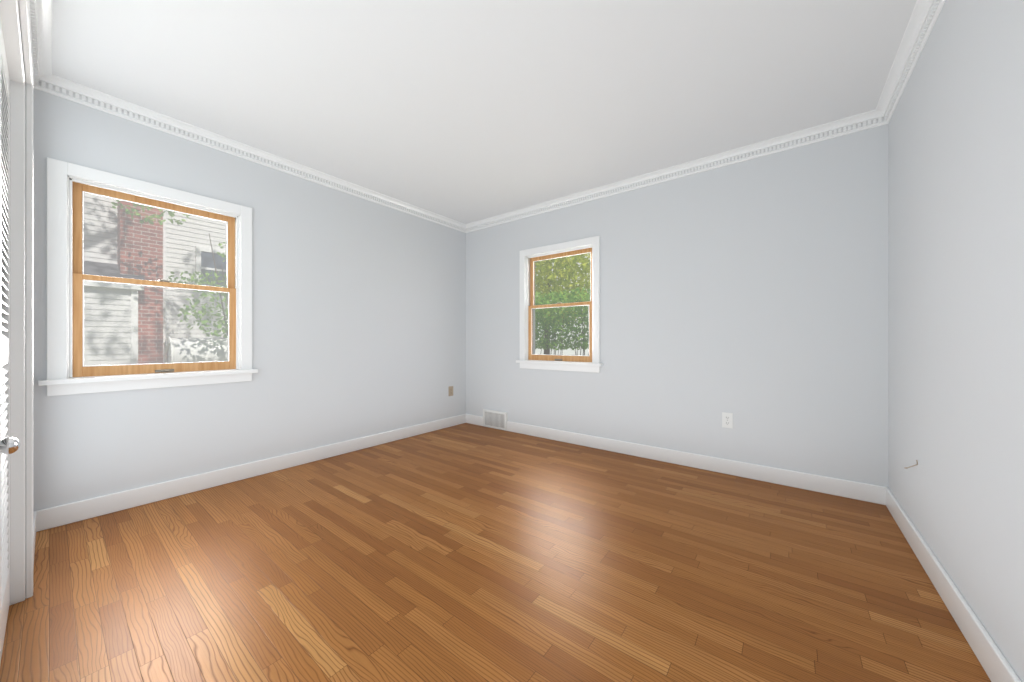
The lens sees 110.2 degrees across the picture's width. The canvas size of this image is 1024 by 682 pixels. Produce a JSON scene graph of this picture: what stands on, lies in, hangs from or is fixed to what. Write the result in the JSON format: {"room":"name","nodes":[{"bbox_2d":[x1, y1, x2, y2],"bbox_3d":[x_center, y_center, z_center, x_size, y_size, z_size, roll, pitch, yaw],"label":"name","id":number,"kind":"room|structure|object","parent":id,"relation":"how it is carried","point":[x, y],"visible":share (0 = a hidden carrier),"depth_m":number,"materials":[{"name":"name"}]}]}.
{"room":"empty bedroom","nodes":[
{"label":"empty bedroom","id":0,"kind":"room"},
{"bbox_2d":[33,88,465,510],"bbox_3d":[-1.625,-0.204,3.219,0.160,2.840,3.548,0,0,38],"label":"wall","id":1,"kind":"structure","parent":0,"point":[358,317],"depth_m":2.80,"materials":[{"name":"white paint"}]},
{"bbox_2d":[38,157,257,395],"bbox_3d":[-2.292,-0.346,2.346,0.250,1.288,0.988,0,0,38],"label":"window","id":2,"kind":"structure","parent":1,"relation":"in","point":[149,285],"depth_m":2.25,"materials":[{"name":"white wood"}]},
{"bbox_2d":[41,414,464,530],"bbox_3d":[-1.561,0.960,3.159,0.015,0.112,3.210,0,0,38],"label":"baseboard","id":3,"kind":"structure","parent":1,"relation":"attached to","point":[60,515],"depth_m":2.48,"materials":[{"name":"white wood"}]},
{"bbox_2d":[57,76,464,231],"bbox_3d":[-1.531,-1.385,3.155,0.066,0.081,3.060,0,0,38],"label":"crown molding","id":4,"kind":"structure","parent":1,"relation":"attached to","point":[63,83],"depth_m":2.51,"materials":[{"name":"white wood"}]},
{"bbox_2d":[449,386,452,395],"bbox_3d":[-0.726,0.596,4.247,0.008,0.115,0.070,0,0,38],"label":"outlet","id":5,"kind":"object","parent":1,"relation":"attached to","point":[450,390],"visible":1,"depth_m":4.24,"materials":[{"name":"beige plastic"}]},
{"bbox_2d":[52,0,916,223],"bbox_3d":[-0.321,-1.524,1.777,3.987,0.200,4.238,0,0,38],"label":"ceiling","id":6,"kind":"structure","parent":0,"point":[466,111],"depth_m":1.93,"materials":[{"name":"white paint"}]},
{"bbox_2d":[0,423,990,681],"bbox_3d":[-0.321,1.116,1.777,3.987,0.200,4.238,0,0,38],"label":"floor","id":7,"kind":"structure","parent":0,"point":[466,553],"depth_m":1.51,"materials":[{"name":"brown wood"}]},
{"bbox_2d":[466,124,887,486],"bbox_3d":[0.925,-0.204,3.391,3.667,2.840,0.160,0,0,38],"label":"wall","id":8,"kind":"structure","parent":0,"point":[751,295],"depth_m":2.72,"materials":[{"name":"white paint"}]},
{"bbox_2d":[29,0,939,232],"bbox_3d":[-0.110,-1.385,2.050,3.667,0.081,3.228,0,0,38],"label":"crown molding","id":9,"kind":"structure","parent":8,"relation":"attached to","point":[43,15],"depth_m":2.48,"materials":[{"name":"white wood"}]},
{"bbox_2d":[483,409,507,430],"bbox_3d":[-0.200,0.911,4.137,0.355,0.201,0.034,0,0,38],"label":"air vent","id":10,"kind":"object","parent":8,"relation":"in","point":[495,419],"visible":1,"depth_m":4.12,"materials":[{"name":"white metal"}]},
{"bbox_2d":[516,236,602,372],"bbox_3d":[0.508,-0.346,3.707,0.988,1.288,0.250,0,0,38],"label":"window","id":11,"kind":"structure","parent":8,"relation":"in","point":[530,358],"depth_m":3.67,"materials":[{"name":"white wood"}]},
{"bbox_2d":[465,414,880,503],"bbox_3d":[0.872,0.960,3.322,3.667,0.112,0.015,0,0,38],"label":"baseboard","id":12,"kind":"structure","parent":8,"relation":"attached to","point":[823,484],"depth_m":2.77,"materials":[{"name":"white wood"}]},
{"bbox_2d":[722,412,732,427],"bbox_3d":[1.646,0.606,2.729,0.070,0.115,0.008,0,0,38],"label":"outlet","id":13,"kind":"object","parent":8,"relation":"attached to","point":[727,420],"visible":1,"depth_m":2.73,"materials":[{"name":"white plastic"}]},
{"bbox_2d":[888,0,1023,681],"bbox_3d":[1.405,-0.204,0.881,0.160,2.840,3.548,0,0,38],"label":"wall","id":14,"kind":"structure","parent":0,"point":[956,277],"depth_m":1.26,"materials":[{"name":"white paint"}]},
{"bbox_2d":[873,0,945,123],"bbox_3d":[1.319,-1.385,0.955,0.066,0.081,3.060,0,0,38],"label":"crown molding","id":15,"kind":"structure","parent":14,"relation":"attached to","point":[921,10],"depth_m":1.73,"materials":[{"name":"white wood"}]},
{"bbox_2d":[881,486,1020,681],"bbox_3d":[1.330,0.960,0.927,0.015,0.112,3.210,0,0,38],"label":"baseboard","id":16,"kind":"structure","parent":14,"relation":"attached to","point":[991,658],"depth_m":1.29,"materials":[{"name":"white wood"}]},
{"bbox_3d":[-1.340,-0.204,0.456,3.667,2.840,0.800,0,0,38],"label":"wall","id":17,"kind":"structure","parent":0,"visible":0},
{"bbox_2d":[0,20,19,663],"bbox_3d":[-1.218,0.003,0.833,1.772,2.002,0.074,0,0,38],"label":"doors","id":18,"kind":"structure","parent":17,"relation":"in","point":[9,445],"depth_m":1.25,"materials":[{"name":"white wood"}]},
{"bbox_2d":[0,0,32,605],"bbox_3d":[-1.245,-0.034,0.798,1.940,2.100,0.178,0,0,38],"label":"trim","id":19,"kind":"structure","parent":17,"relation":"attached to","point":[21,329],"depth_m":1.39,"materials":[{"name":"white wood"}]},
{"bbox_2d":[33,510,40,569],"bbox_3d":[-2.244,0.960,1.668,0.695,0.112,0.015,0,0,38],"label":"baseboard","id":20,"kind":"structure","parent":17,"relation":"attached to","point":[36,514],"depth_m":1.85,"materials":[{"name":"white wood"}]},
{"label":"outside","id":21,"kind":"structure","parent":0,"visible":0},
{"bbox_2d":[535,324,588,355],"bbox_3d":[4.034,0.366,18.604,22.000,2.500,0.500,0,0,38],"label":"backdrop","id":22,"kind":"structure","parent":21,"point":[567,352],"depth_m":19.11,"materials":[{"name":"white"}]},
{"bbox_3d":[2.035,1.716,7.830,80.000,0.200,75.000,0,0,38],"label":"ground","id":23,"kind":"structure","parent":21,"visible":0},
{"bbox_2d":[535,253,590,355],"bbox_3d":[1.125,-1.605,10.233,6.031,6.458,5.567,0,0,38],"label":"tree","id":24,"kind":"object","parent":23,"relation":"on","point":[557,299],"depth_m":7.74,"materials":[{"name":"green plant"}]}
]}

